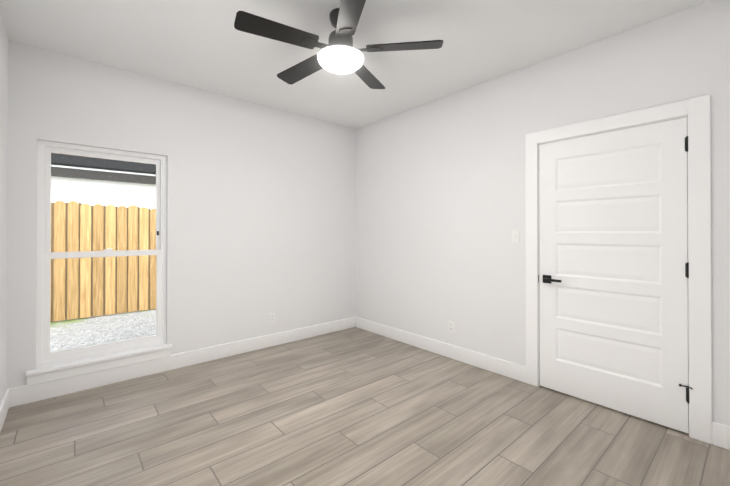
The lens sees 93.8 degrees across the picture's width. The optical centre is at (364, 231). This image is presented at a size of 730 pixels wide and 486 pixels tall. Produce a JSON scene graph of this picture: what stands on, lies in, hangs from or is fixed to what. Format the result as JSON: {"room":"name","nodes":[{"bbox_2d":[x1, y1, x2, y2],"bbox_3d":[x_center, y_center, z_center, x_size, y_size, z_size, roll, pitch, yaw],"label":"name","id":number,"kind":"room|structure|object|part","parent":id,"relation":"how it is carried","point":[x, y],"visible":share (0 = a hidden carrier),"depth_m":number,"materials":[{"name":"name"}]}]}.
{"room":"empty bedroom","nodes":[
{"label":"empty bedroom","id":0,"kind":"room"},
{"bbox_2d":[0,16,7,403],"bbox_3d":[-1.346,-0.065,0.913,0.140,2.740,4.190,0,0,-41],"label":"wall","id":1,"kind":"structure","parent":0,"point":[3,182],"depth_m":2.40,"materials":[{"name":"paint"}]},
{"bbox_2d":[0,389,8,432],"bbox_3d":[-1.328,1.235,1.005,0.016,0.140,4.034,0,0,-41],"label":"baseboard","id":2,"kind":"structure","parent":1,"relation":"attached to","point":[4,406],"depth_m":2.35,"materials":[{"name":"paint"}]},
{"bbox_2d":[7,40,355,388],"bbox_3d":[-1.442,-0.052,3.693,3.632,2.740,0.140,0,0,-41],"label":"wall","id":3,"kind":"structure","parent":0,"point":[261,212],"depth_m":3.48,"materials":[{"name":"paint"}]},
{"bbox_2d":[25,343,171,375],"bbox_3d":[-2.214,1.082,2.924,0.982,0.026,0.095,0,0,-41],"label":"window sill","id":4,"kind":"structure","parent":3,"relation":"attached to","point":[60,366],"depth_m":2.86,"materials":[{"name":"paint"}]},
{"bbox_2d":[27,348,170,385],"bbox_3d":[-2.207,1.138,2.917,0.968,0.085,0.024,0,0,-41],"label":"trim","id":5,"kind":"structure","parent":3,"relation":"attached to","point":[81,370],"depth_m":2.86,"materials":[{"name":"paint"}]},
{"bbox_2d":[36,140,166,367],"bbox_3d":[-2.262,0.190,3.002,0.895,1.811,0.080,0,0,-41],"label":"window","id":6,"kind":"structure","parent":3,"relation":"in","point":[45,255],"depth_m":2.88,"materials":[{"name":"plastic"}]},
{"bbox_2d":[6,317,355,407],"bbox_3d":[-1.391,1.248,3.628,3.352,0.140,0.016,0,0,-41],"label":"baseboard","id":7,"kind":"structure","parent":3,"relation":"attached to","point":[22,395],"depth_m":3.19,"materials":[{"name":"paint"}]},
{"bbox_2d":[269,312,274,322],"bbox_3d":[-1.065,0.994,3.916,0.070,0.114,0.008,0,0,-41],"label":"outlet","id":8,"kind":"object","parent":3,"relation":"attached to","point":[271,317],"visible":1,"depth_m":3.91,"materials":[{"name":"white plastic"}]},
{"bbox_2d":[0,0,709,128],"bbox_3d":[-0.071,-1.479,2.115,3.632,0.100,4.330,0,0,-41],"label":"ceiling","id":9,"kind":"structure","parent":0,"point":[206,45],"depth_m":2.54,"materials":[{"name":"paint"}]},
{"bbox_2d":[234,0,442,88],"bbox_3d":[-0.194,-1.246,2.267,1.274,0.366,1.260,0,0,-41],"label":"fan","id":10,"kind":"object","parent":9,"relation":"hanging from","point":[338,53],"visible":1,"depth_m":2.15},
{"bbox_2d":[0,327,729,485],"bbox_3d":[-0.071,1.341,2.102,3.632,0.060,4.330,0,0,-41],"label":"floor","id":11,"kind":"structure","parent":0,"point":[354,406],"depth_m":2.23,"materials":[{"name":"brown wood"}]},
{"bbox_2d":[356,0,729,425],"bbox_3d":[1.295,-0.054,3.197,0.140,2.740,4.190,0,0,-41],"label":"wall","id":12,"kind":"structure","parent":0,"point":[440,199],"depth_m":3.20,"materials":[{"name":"paint"}]},
{"bbox_2d":[356,317,525,382],"bbox_3d":[0.635,1.249,3.835,0.016,0.140,2.322,0,0,-41],"label":"baseboard","id":13,"kind":"structure","parent":12,"relation":"attached to","point":[515,371],"depth_m":3.53,"materials":[{"name":"paint"}]},
{"bbox_2d":[448,321,453,332],"bbox_3d":[0.894,0.992,3.543,0.008,0.114,0.070,0,0,-41],"label":"outlet","id":14,"kind":"object","parent":12,"relation":"attached to","point":[450,326],"visible":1,"depth_m":3.54,"materials":[{"name":"white plastic"}]},
{"bbox_2d":[512,230,519,242],"bbox_3d":[1.334,0.045,3.033,0.016,0.114,0.070,0,0,-41],"label":"switch plate","id":15,"kind":"object","parent":12,"relation":"attached to","point":[515,236],"visible":1,"depth_m":3.03,"materials":[{"name":"white plastic"}]},
{"bbox_2d":[538,117,692,432],"bbox_3d":[1.769,0.284,2.526,0.095,2.033,0.948,0,0,-41],"label":"door","id":16,"kind":"structure","parent":12,"relation":"in","point":[613,256],"depth_m":2.47,"materials":[{"name":"paint"}]},
{"bbox_3d":[1.521,0.399,2.809,0.090,0.066,0.196,0,0,-41],"label":"handle","id":17,"kind":"part","parent":16,"relation":"part of","materials":[{"name":"black metal"}]},
{"bbox_3d":[2.054,0.246,2.191,0.031,1.710,0.068,0,0,-41],"label":"door hinges","id":18,"kind":"part","parent":16,"relation":"part of","materials":[{"name":"black metal"}]},
{"bbox_2d":[525,95,711,443],"bbox_3d":[1.817,0.234,2.579,0.158,2.157,1.131,0,0,-41],"label":"door frame","id":19,"kind":"structure","parent":12,"relation":"attached to","point":[697,110],"depth_m":2.17,"materials":[{"name":"paint"}]},
{"bbox_2d":[712,421,729,449],"bbox_3d":[2.325,1.240,1.881,0.016,0.140,0.581,0,0,-41],"label":"baseboard","id":20,"kind":"structure","parent":12,"relation":"attached to","point":[721,435],"depth_m":2.07,"materials":[{"name":"paint"}]},
{"label":"outside","id":21,"kind":"structure","parent":0,"visible":0},
{"bbox_2d":[50,309,155,352],"bbox_3d":[-4.631,1.508,6.878,20.000,0.150,8.859,0,0,-41],"label":"ground","id":22,"kind":"structure","parent":21,"point":[74,333],"depth_m":4.94,"materials":[{"name":"grey gravel"}]},
{"bbox_2d":[50,201,155,321],"bbox_3d":[-4.330,0.428,5.836,11.086,2.100,0.164,0,0,-41],"label":"fence","id":23,"kind":"object","parent":22,"relation":"on","point":[83,238],"depth_m":5.67,"materials":[{"name":"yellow wood"}]},
{"bbox_2d":[51,153,155,208],"bbox_3d":[-6.423,-0.716,8.960,24.000,4.517,3.380,0,0,-41],"label":"house","id":24,"kind":"structure","parent":22,"relation":"on","point":[97,175],"depth_m":7.59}
]}

